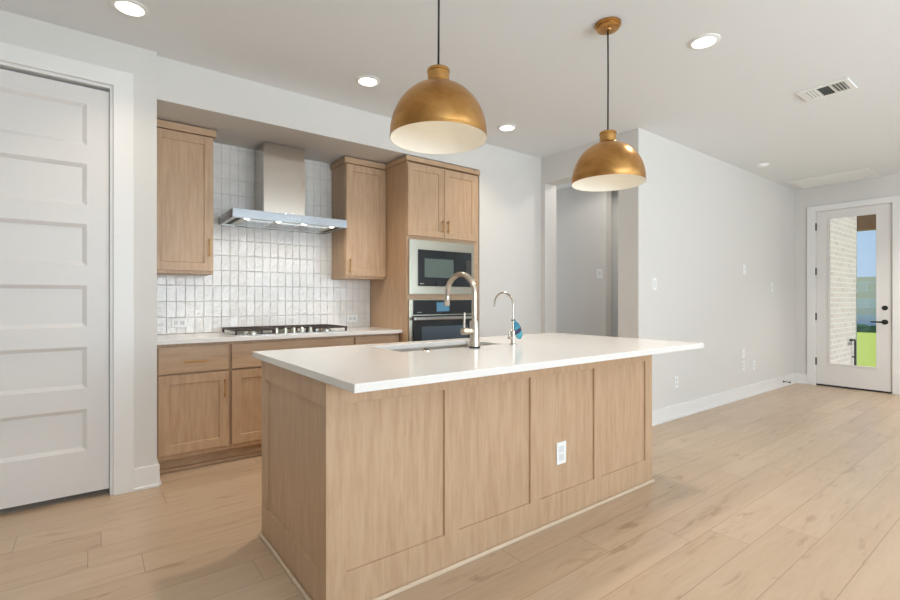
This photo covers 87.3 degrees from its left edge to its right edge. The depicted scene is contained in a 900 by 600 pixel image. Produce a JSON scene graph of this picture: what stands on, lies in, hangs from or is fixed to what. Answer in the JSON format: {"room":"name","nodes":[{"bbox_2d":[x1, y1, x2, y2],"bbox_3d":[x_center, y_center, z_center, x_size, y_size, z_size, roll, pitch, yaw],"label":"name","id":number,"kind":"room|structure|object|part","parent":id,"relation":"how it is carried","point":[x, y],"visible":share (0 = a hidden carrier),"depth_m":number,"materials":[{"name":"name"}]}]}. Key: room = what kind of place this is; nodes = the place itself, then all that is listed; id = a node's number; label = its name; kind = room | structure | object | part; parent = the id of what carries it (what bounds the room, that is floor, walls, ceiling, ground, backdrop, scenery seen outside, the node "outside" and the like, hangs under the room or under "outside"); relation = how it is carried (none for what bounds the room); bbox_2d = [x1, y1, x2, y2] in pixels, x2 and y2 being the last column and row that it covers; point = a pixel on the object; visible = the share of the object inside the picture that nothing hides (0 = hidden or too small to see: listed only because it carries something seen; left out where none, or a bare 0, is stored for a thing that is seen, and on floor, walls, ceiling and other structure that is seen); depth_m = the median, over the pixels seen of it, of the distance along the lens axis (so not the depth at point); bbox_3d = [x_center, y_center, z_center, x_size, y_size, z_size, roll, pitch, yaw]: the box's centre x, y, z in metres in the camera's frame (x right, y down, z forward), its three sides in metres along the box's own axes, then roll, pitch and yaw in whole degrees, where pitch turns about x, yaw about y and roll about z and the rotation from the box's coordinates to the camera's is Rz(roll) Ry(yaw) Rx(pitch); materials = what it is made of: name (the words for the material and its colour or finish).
{"room":"kitchen","nodes":[
{"label":"kitchen","id":0,"kind":"room"},
{"bbox_2d":[0,10,156,467],"bbox_3d":[-3.291,-0.196,2.456,2.932,2.754,0.867,0,0,-37],"label":"wall","id":1,"kind":"structure","parent":0,"point":[15,29],"depth_m":2.95,"materials":[{"name":"paint"}]},
{"bbox_2d":[0,69,108,508],"bbox_3d":[-2.395,-0.059,2.616,0.824,2.411,0.102,0,0,-37],"label":"door","id":2,"kind":"structure","parent":1,"relation":"in","point":[54,135],"depth_m":2.72,"materials":[{"name":"paint"}]},
{"bbox_2d":[0,42,133,495],"bbox_3d":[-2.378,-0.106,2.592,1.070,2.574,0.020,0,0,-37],"label":"trim","id":3,"kind":"structure","parent":1,"relation":"attached to","point":[122,82],"depth_m":2.87,"materials":[{"name":"paint"}]},
{"bbox_2d":[134,460,161,491],"bbox_3d":[-3.050,1.112,2.160,2.958,0.138,0.156,0,0,-37],"label":"baseboard","id":4,"kind":"structure","parent":1,"relation":"attached to","point":[147,477],"depth_m":2.95,"materials":[{"name":"paint"}]},
{"bbox_2d":[157,56,478,169],"bbox_3d":[-1.047,-1.433,4.192,2.743,0.279,0.818,0,0,-37],"label":"soffit","id":5,"kind":"structure","parent":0,"point":[243,113],"depth_m":3.57,"materials":[{"name":"paint"}]},
{"bbox_2d":[0,383,899,599],"bbox_3d":[1.227,1.221,2.817,10.963,0.080,9.800,0,0,-37],"label":"floor","id":6,"kind":"structure","parent":0,"point":[790,492],"depth_m":2.39,"materials":[{"name":"brown wood"}]},
{"bbox_2d":[157,342,229,473],"bbox_3d":[-1.924,0.740,3.480,0.456,0.883,0.590,0,0,-37],"label":"base cabinet","id":7,"kind":"object","parent":6,"relation":"on","point":[193,379],"visible":0.9,"depth_m":3.27,"materials":[{"name":"brown wood"}]},
{"bbox_3d":[-1.773,0.409,3.281,0.437,0.180,0.021,0,0,-37],"label":"drawer","id":8,"kind":"part","parent":7,"relation":"part of","materials":[{"name":"brown wood"}]},
{"bbox_3d":[-1.773,0.778,3.281,0.437,0.535,0.020,0,0,-37],"label":"door","id":9,"kind":"part","parent":7,"relation":"part of","materials":[{"name":"brown wood"}]},
{"bbox_3d":[-1.756,0.423,3.259,0.140,0.010,0.035,0,0,-37],"label":"handle","id":10,"kind":"part","parent":7,"relation":"part of","materials":[{"name":"gold metal"}]},
{"bbox_2d":[228,335,352,460],"bbox_3d":[-1.354,0.740,3.913,0.975,0.883,0.590,0,0,-37],"label":"base cabinet","id":11,"kind":"object","parent":6,"relation":"on","point":[245,370],"visible":0.2,"depth_m":3.50,"materials":[{"name":"brown wood"}]},
{"bbox_3d":[-1.395,0.778,3.568,0.474,0.535,0.020,0,0,-37],"label":"door","id":12,"kind":"part","parent":11,"relation":"part of","materials":[{"name":"brown wood"}]},
{"bbox_2d":[157,327,401,344],"bbox_3d":[-1.369,0.282,3.918,1.892,0.030,0.624,0,0,-37],"label":"countertop","id":13,"kind":"structure","parent":11,"relation":"on","point":[162,339],"depth_m":3.56,"materials":[{"name":"white stone"}]},
{"bbox_2d":[220,324,349,335],"bbox_3d":[-1.362,0.243,3.927,0.914,0.048,0.498,0,0,-37],"label":"gas cooktop","id":14,"kind":"object","parent":13,"relation":"in","point":[312,328],"visible":1,"depth_m":3.83,"materials":[{"name":"silver metal"}]},
{"bbox_3d":[-1.525,0.247,3.651,0.090,0.023,0.090,0,0,-37],"label":"burner","id":15,"kind":"part","parent":14,"relation":"part of","materials":[{"name":"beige metal"}]},
{"bbox_3d":[-1.204,0.409,3.715,0.956,0.180,0.021,0,0,-37],"label":"drawer","id":16,"kind":"part","parent":11,"relation":"part of","materials":[{"name":"brown wood"}]},
{"bbox_2d":[353,333,398,344],"bbox_3d":[-0.787,0.740,4.344,0.449,0.883,0.590,0,0,-37],"label":"base cabinet","id":17,"kind":"object","parent":6,"relation":"on","point":[394,337],"visible":0.05,"depth_m":4.13,"materials":[{"name":"brown wood"}]},
{"bbox_2d":[370,155,479,341],"bbox_3d":[-0.248,-0.050,4.694,0.857,2.462,0.745,0,0,-37],"label":"tall cabinet","id":18,"kind":"object","parent":6,"relation":"on","point":[429,200],"visible":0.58,"depth_m":4.39,"materials":[{"name":"brown wood"}]},
{"bbox_3d":[-0.218,-0.898,4.306,0.395,0.645,0.020,0,0,-37],"label":"door","id":19,"kind":"part","parent":18,"relation":"part of","materials":[{"name":"brown wood"}]},
{"bbox_3d":[-0.253,-1.260,4.700,0.857,0.042,0.702,0,0,-37],"label":"crown","id":20,"kind":"part","parent":18,"relation":"part of","materials":[{"name":"brown wood"}]},
{"bbox_2d":[408,300,471,341],"bbox_3d":[-0.199,0.364,4.588,0.745,0.734,0.596,0,0,-37],"label":"wall oven","id":21,"kind":"object","parent":18,"relation":"in","point":[427,319],"visible":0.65,"depth_m":4.34,"materials":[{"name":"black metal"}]},
{"bbox_3d":[-0.045,0.431,4.411,0.706,0.580,0.018,0,0,-37],"label":"door","id":22,"kind":"part","parent":21,"relation":"part of","materials":[{"name":"black glass"}]},
{"bbox_3d":[-0.045,0.067,4.415,0.701,0.132,0.010,0,0,-37],"label":"control panel","id":23,"kind":"part","parent":21,"relation":"part of","materials":[{"name":"black glass"}]},
{"bbox_3d":[-0.035,0.166,4.372,0.721,0.030,0.055,0,0,-37],"label":"handle","id":24,"kind":"part","parent":21,"relation":"part of","materials":[{"name":"silver metal"}]},
{"bbox_2d":[408,239,473,294],"bbox_3d":[-0.188,-0.296,4.572,0.745,0.490,0.434,0,0,-37],"label":"microwave","id":25,"kind":"object","parent":18,"relation":"in","point":[431,264],"visible":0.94,"depth_m":4.36,"materials":[{"name":"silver metal"}]},
{"bbox_3d":[-0.039,-0.291,4.421,0.618,0.326,0.012,0,0,-37],"label":"door glass","id":26,"kind":"part","parent":25,"relation":"part of","materials":[{"name":"black glass"}]},
{"bbox_3d":[-0.057,-0.230,4.455,0.805,1.980,0.020,0,0,-37],"label":"frame","id":27,"kind":"part","parent":18,"relation":"part of","materials":[{"name":"brown wood"}]},
{"bbox_3d":[0.101,-0.898,4.548,0.396,0.645,0.020,0,0,-37],"label":"door","id":28,"kind":"part","parent":18,"relation":"part of","materials":[{"name":"brown wood"}]},
{"bbox_2d":[259,355,654,599],"bbox_3d":[0.180,0.740,2.724,2.246,0.883,0.852,0,0,-37],"label":"kitchen island","id":29,"kind":"object","parent":6,"relation":"on","point":[379,494],"visible":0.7,"depth_m":2.10,"materials":[{"name":"brown wood"}]},
{"bbox_3d":[-0.699,0.740,2.065,0.020,0.883,0.798,0,0,-37],"label":"panel","id":30,"kind":"part","parent":29,"relation":"part of","materials":[{"name":"brown wood"}]},
{"bbox_3d":[0.186,1.171,2.716,2.246,0.020,0.832,0,0,-37],"label":"shoe moulding","id":31,"kind":"part","parent":29,"relation":"part of","materials":[{"name":"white wood"}]},
{"bbox_2d":[252,333,703,392],"bbox_3d":[0.273,0.282,2.684,2.354,0.030,1.193,0,0,-37],"label":"island countertop","id":32,"kind":"structure","parent":29,"relation":"on","point":[365,367],"depth_m":2.19,"materials":[{"name":"white stone"}]},
{"bbox_2d":[393,344,469,351],"bbox_3d":[-0.071,0.407,2.789,0.734,0.220,0.374,0,0,-37],"label":"sink","id":33,"kind":"object","parent":32,"relation":"in","point":[465,345],"visible":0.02,"depth_m":2.99,"materials":[{"name":"silver metal"}]},
{"bbox_2d":[444,272,479,347],"bbox_3d":[0.041,0.052,2.706,0.116,0.430,0.304,0,0,-37],"label":"kitchen faucet","id":34,"kind":"object","parent":32,"relation":"on","point":[473,331],"visible":1,"depth_m":2.61,"materials":[{"name":"silver metal"}]},
{"bbox_3d":[0.060,-0.023,2.726,0.030,0.280,0.283,0,0,-37],"label":"spout","id":35,"kind":"part","parent":34,"relation":"part of","materials":[{"name":"silver metal"}]},
{"bbox_3d":[0.094,0.130,2.594,0.065,0.123,0.038,0,0,-37],"label":"handle","id":36,"kind":"part","parent":34,"relation":"part of","materials":[{"name":"silver metal"}]},
{"bbox_2d":[470,320,478,346],"bbox_3d":[0.136,0.186,2.626,0.054,0.142,0.054,0,0,-37],"label":"faucet","id":37,"kind":"object","parent":34,"relation":"on","point":[474,324],"depth_m":2.60,"materials":[{"name":"silver metal"}]},
{"bbox_2d":[494,292,516,344],"bbox_3d":[0.324,0.109,2.852,0.058,0.316,0.188,0,0,-37],"label":"water faucet","id":38,"kind":"object","parent":32,"relation":"on","point":[512,337],"visible":1,"depth_m":2.79,"materials":[{"name":"silver metal"}]},
{"bbox_3d":[0.325,0.066,2.863,0.011,0.231,0.171,0,0,-37],"label":"spout","id":39,"kind":"part","parent":38,"relation":"part of","materials":[{"name":"silver metal"}]},
{"bbox_2d":[509,330,516,344],"bbox_3d":[0.373,0.222,2.799,0.044,0.090,0.044,0,0,-37],"label":"faucet","id":40,"kind":"object","parent":38,"relation":"on","point":[512,337],"depth_m":2.79,"materials":[{"name":"silver metal"}]},
{"bbox_2d":[511,319,521,338],"bbox_3d":[0.401,0.174,2.815,0.086,0.123,0.024,0,0,-31],"label":"tag","id":41,"kind":"object","parent":38,"relation":"hanging from","point":[518,332],"visible":1,"depth_m":2.81,"materials":[{"name":"blue plastic"}]},
{"bbox_2d":[556,440,565,464],"bbox_3d":[0.596,0.819,2.531,0.076,0.118,0.007,0,0,-37],"label":"outlet","id":42,"kind":"object","parent":29,"relation":"attached to","point":[560,444],"depth_m":2.52,"materials":[{"name":"white plastic"}]},
{"bbox_2d":[0,0,899,189],"bbox_3d":[1.227,-1.623,2.817,10.963,0.100,9.800,0,0,-37],"label":"ceiling","id":43,"kind":"structure","parent":0,"point":[539,67],"depth_m":3.10,"materials":[{"name":"paint"}]},
{"bbox_2d":[110,0,148,17],"bbox_3d":[-1.721,-1.569,2.539,0.176,0.009,0.176,0,0,-37],"label":"recessed light","id":44,"kind":"object","parent":43,"relation":"in","point":[132,8],"visible":1,"depth_m":2.53,"materials":[{"name":"white plastic"}]},
{"bbox_2d":[355,75,379,86],"bbox_3d":[-0.590,-1.569,3.392,0.176,0.009,0.176,0,0,-37],"label":"recessed light","id":45,"kind":"object","parent":43,"relation":"in","point":[364,80],"visible":1,"depth_m":3.38,"materials":[{"name":"white plastic"}]},
{"bbox_2d":[389,0,486,153],"bbox_3d":[-0.048,-1.121,1.970,0.406,0.902,0.406,0,0,-37],"label":"pendant lamp","id":46,"kind":"object","parent":43,"relation":"hanging from","point":[437,114],"visible":1,"depth_m":1.87,"materials":[{"name":"gold metal"}]},
{"bbox_3d":[-0.048,-0.787,1.970,0.406,0.234,0.406,0,0,-37],"label":"lamp shade","id":47,"kind":"part","parent":46,"relation":"part of","materials":[{"name":"gold metal"}]},
{"bbox_3d":[-0.047,-1.251,1.971,0.010,0.572,0.009,0,0,-37],"label":"cord","id":48,"kind":"part","parent":46,"relation":"part of","materials":[{"name":"black rubber"}]},
{"bbox_2d":[497,124,516,130],"bbox_3d":[0.520,-1.569,4.307,0.176,0.009,0.176,0,0,-37],"label":"recessed light","id":49,"kind":"object","parent":43,"relation":"in","point":[505,127],"visible":1,"depth_m":4.30,"materials":[{"name":"white plastic"}]},
{"bbox_2d":[571,16,645,191],"bbox_3d":[0.900,-1.118,2.691,0.406,0.908,0.406,0,0,-37],"label":"pendant lamp","id":50,"kind":"object","parent":43,"relation":"hanging from","point":[610,164],"visible":1,"depth_m":2.62,"materials":[{"name":"gold metal"}]},
{"bbox_3d":[0.901,-1.248,2.692,0.010,0.578,0.009,0,0,-37],"label":"cord","id":51,"kind":"part","parent":50,"relation":"part of","materials":[{"name":"black rubber"}]},
{"bbox_3d":[0.900,-0.781,2.691,0.406,0.234,0.406,0,0,-37],"label":"lamp shade","id":52,"kind":"part","parent":50,"relation":"part of","materials":[{"name":"gold metal"}]},
{"bbox_2d":[688,33,720,49],"bbox_3d":[1.546,-1.569,2.873,0.176,0.009,0.176,0,0,-37],"label":"recessed light","id":53,"kind":"object","parent":43,"relation":"in","point":[703,41],"visible":1,"depth_m":2.87,"materials":[{"name":"white plastic"}]},
{"bbox_2d":[755,163,769,167],"bbox_3d":[3.637,-1.560,5.502,0.148,0.026,0.148,0,0,-37],"label":"recessed light","id":54,"kind":"object","parent":43,"relation":"attached to","point":[763,165],"visible":1,"depth_m":5.47,"materials":[{"name":"white plastic"}]},
{"bbox_2d":[796,77,856,101],"bbox_3d":[2.813,-1.565,3.530,0.252,0.015,0.309,0,0,-37],"label":"ceiling vent","id":55,"kind":"object","parent":43,"relation":"in","point":[845,84],"visible":1,"depth_m":3.52,"materials":[{"name":"white metal"}]},
{"bbox_2d":[788,168,879,188],"bbox_3d":[4.986,-1.568,6.145,0.595,0.010,0.815,0,0,-37],"label":"ceiling vent","id":56,"kind":"object","parent":43,"relation":"in","point":[862,174],"visible":1,"depth_m":6.09,"materials":[{"name":"white metal"}]},
{"bbox_2d":[478,143,540,336],"bbox_3d":[0.480,-0.196,5.353,1.093,2.754,0.818,0,0,-37],"label":"wall","id":57,"kind":"structure","parent":0,"point":[509,181],"depth_m":4.94,"materials":[{"name":"paint"}]},
{"bbox_2d":[556,187,610,336],"bbox_3d":[1.290,-0.196,7.160,0.120,2.754,2.560,0,0,-37],"label":"wall","id":58,"kind":"structure","parent":0,"point":[583,218],"depth_m":6.40,"materials":[{"name":"paint"}]},
{"bbox_2d":[597,269,601,277],"bbox_3d":[1.956,-0.344,6.178,0.007,0.115,0.085,0,0,-37],"label":"light switch","id":59,"kind":"object","parent":58,"relation":"attached to","point":[599,271],"visible":1,"depth_m":6.17,"materials":[{"name":"white plastic"}]},
{"bbox_2d":[541,128,649,338],"bbox_3d":[1.442,-0.196,4.834,0.190,2.754,1.171,0,0,-37],"label":"wall","id":60,"kind":"structure","parent":0,"point":[557,169],"depth_m":4.42,"materials":[{"name":"paint"}]},
{"bbox_2d":[611,190,617,336],"bbox_3d":[2.554,-0.196,6.026,0.120,2.754,1.496,0,0,-37],"label":"wall","id":61,"kind":"structure","parent":0,"point":[614,194],"depth_m":6.41,"materials":[{"name":"paint"}]},
{"bbox_2d":[612,197,617,336],"bbox_3d":[2.501,-0.097,5.980,0.020,2.555,1.011,0,0,-37],"label":"trim","id":62,"kind":"structure","parent":61,"relation":"attached to","point":[614,200],"depth_m":6.33,"materials":[{"name":"paint"}]},
{"bbox_2d":[650,132,794,410],"bbox_3d":[3.359,-0.196,5.638,3.835,2.754,0.130,0,0,-37],"label":"wall","id":63,"kind":"structure","parent":0,"point":[710,217],"depth_m":5.26,"materials":[{"name":"paint"}]},
{"bbox_2d":[652,278,656,289],"bbox_3d":[1.936,-0.151,4.468,0.072,0.116,0.009,0,0,-37],"label":"light switch","id":64,"kind":"object","parent":63,"relation":"attached to","point":[654,280],"visible":1,"depth_m":4.46,"materials":[{"name":"white plastic"}]},
{"bbox_2d":[674,376,677,387],"bbox_3d":[2.262,0.820,4.717,0.072,0.116,0.008,0,0,-37],"label":"power outlet","id":65,"kind":"object","parent":63,"relation":"attached to","point":[675,377],"visible":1,"depth_m":4.71,"materials":[{"name":"white plastic"}]},
{"bbox_2d":[652,373,795,425],"bbox_3d":[3.320,1.112,5.510,3.999,0.138,0.026,0,0,-37],"label":"baseboard","id":66,"kind":"structure","parent":63,"relation":"attached to","point":[662,415],"depth_m":5.21,"materials":[{"name":"paint"}]},
{"bbox_2d":[795,173,899,373],"bbox_3d":[6.637,-0.196,4.618,0.150,2.754,5.721,0,0,-37],"label":"wall","id":67,"kind":"structure","parent":0,"point":[888,185],"depth_m":6.64,"materials":[{"name":"paint"}]},
{"bbox_2d":[795,373,806,383],"bbox_3d":[6.606,1.112,4.513,0.026,0.138,5.591,0,0,-37],"label":"baseboard","id":68,"kind":"structure","parent":67,"relation":"attached to","point":[799,378],"depth_m":6.67,"materials":[{"name":"paint"}]},
{"bbox_2d":[815,203,891,393],"bbox_3d":[5.309,-0.021,6.243,0.117,2.396,0.784,0,0,-37],"label":"door","id":69,"kind":"structure","parent":67,"relation":"in","point":[878,378],"depth_m":6.17,"materials":[{"name":"paint"}]},
{"bbox_3d":[5.459,0.281,6.006,0.069,0.064,0.160,0,0,-37],"label":"handle","id":70,"kind":"part","parent":69,"relation":"part of","materials":[{"name":"black metal"}]},
{"bbox_2d":[807,195,899,394],"bbox_3d":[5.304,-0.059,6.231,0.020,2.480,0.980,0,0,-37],"label":"trim","id":71,"kind":"structure","parent":67,"relation":"attached to","point":[895,200],"depth_m":6.09,"materials":[{"name":"paint"}]},
{"bbox_3d":[-1.258,-0.056,4.470,2.743,2.475,0.120,0,0,-37],"label":"wall","id":72,"kind":"structure","parent":0,"visible":0},
{"bbox_2d":[157,119,215,275],"bbox_3d":[-2.028,-0.739,3.571,0.420,1.088,0.351,0,0,-37],"label":"upper cabinet","id":73,"kind":"object","parent":72,"relation":"attached to","point":[184,152],"visible":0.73,"depth_m":3.46,"materials":[{"name":"brown wood"}]},
{"bbox_3d":[-2.035,-1.257,3.580,0.420,0.052,0.328,0,0,-37],"label":"crown","id":74,"kind":"part","parent":73,"relation":"part of","materials":[{"name":"brown wood"}]},
{"bbox_3d":[-1.804,-0.391,3.543,0.010,0.135,0.035,0,0,-37],"label":"handle","id":75,"kind":"part","parent":73,"relation":"part of","materials":[{"name":"gold metal"}]},
{"bbox_2d":[157,142,369,334],"bbox_3d":[-1.555,-0.513,4.162,1.894,1.560,0.010,0,0,-37],"label":"tile backsplash","id":76,"kind":"structure","parent":72,"relation":"attached to","point":[260,277],"depth_m":4.07,"materials":[{"name":"tile"}]},
{"bbox_2d":[171,318,187,327],"bbox_3d":[-2.128,0.181,3.717,0.116,0.072,0.009,0,0,-37],"label":"power outlet","id":77,"kind":"object","parent":76,"relation":"attached to","point":[175,322],"visible":1,"depth_m":3.71,"materials":[{"name":"white plastic"}]},
{"bbox_2d":[347,315,357,321],"bbox_3d":[-0.954,0.181,4.609,0.116,0.072,0.009,0,0,-37],"label":"power outlet","id":78,"kind":"object","parent":76,"relation":"attached to","point":[350,318],"visible":1,"depth_m":4.61,"materials":[{"name":"white plastic"}]},
{"bbox_2d":[219,141,346,233],"bbox_3d":[-1.393,-0.954,3.970,0.917,0.676,0.484,0,0,-37],"label":"range hood","id":79,"kind":"object","parent":72,"relation":"attached to","point":[279,170],"visible":1,"depth_m":3.92,"materials":[{"name":"silver metal"}]},
{"bbox_2d":[330,156,385,279],"bbox_3d":[-0.860,-0.739,4.459,0.425,1.088,0.351,0,0,-37],"label":"upper cabinet","id":80,"kind":"object","parent":72,"relation":"attached to","point":[358,185],"visible":0.99,"depth_m":4.36,"materials":[{"name":"brown wood"}]},
{"bbox_3d":[-0.894,-0.304,4.235,0.010,0.135,0.035,0,0,-37],"label":"handle","id":81,"kind":"part","parent":80,"relation":"part of","materials":[{"name":"gold metal"}]},
{"bbox_3d":[-0.873,-1.257,4.464,0.411,0.052,0.328,0,0,-37],"label":"crown","id":82,"kind":"part","parent":80,"relation":"part of","materials":[{"name":"brown wood"}]},
{"bbox_3d":[-0.775,-0.721,4.360,0.401,1.008,0.020,0,0,-37],"label":"door","id":83,"kind":"part","parent":80,"relation":"part of","materials":[{"name":"brown wood"}]},
{"label":"outside","id":84,"kind":"structure","parent":0,"visible":0},
{"bbox_3d":[7.210,1.291,5.480,1.787,0.100,8.000,0,0,-37],"label":"patio","id":85,"kind":"object","parent":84,"visible":0},
{"bbox_2d":[830,216,856,364],"bbox_3d":[5.723,-0.239,7.214,1.517,2.960,0.440,0,0,-37],"label":"brick wall","id":86,"kind":"structure","parent":85,"relation":"on","point":[843,231],"depth_m":7.06,"materials":[{"name":"white brick"}]},
{"bbox_2d":[857,214,875,231],"bbox_3d":[8.161,-1.364,5.449,0.210,0.510,6.000,0,0,-37],"label":"beam","id":87,"kind":"structure","parent":86,"relation":"attached to","point":[865,222],"depth_m":7.42,"materials":[{"name":"brown wood"}]},
{"bbox_2d":[849,339,855,364],"bbox_3d":[6.170,0.915,7.237,0.245,0.652,0.054,0,0,-40],"label":"pipe stub","id":88,"kind":"object","parent":85,"relation":"on","point":[850,340],"visible":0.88,"depth_m":7.28,"materials":[{"name":"black metal"}]},
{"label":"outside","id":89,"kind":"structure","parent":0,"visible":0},
{"bbox_2d":[857,332,875,366],"bbox_3d":[18.371,1.331,17.103,30.050,0.100,55.000,0,0,-37],"label":"lawn","id":90,"kind":"structure","parent":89,"point":[866,342],"depth_m":12.20,"materials":[{"name":"green plant"}]},
{"bbox_2d":[857,276,875,325],"bbox_3d":[17.038,0.171,19.229,0.400,2.220,34.000,0,0,-37],"label":"fence","id":91,"kind":"object","parent":90,"relation":"on","point":[866,286],"visible":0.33,"depth_m":19.12,"materials":[{"name":"white wood"}]},
{"bbox_2d":[857,324,875,332],"bbox_3d":[16.558,1.111,18.869,0.799,0.340,34.060,0,0,-37],"label":"hedge","id":92,"kind":"object","parent":90,"relation":"on","point":[860,327],"visible":0.03,"depth_m":18.62,"materials":[{"name":"green plant"}]}
]}

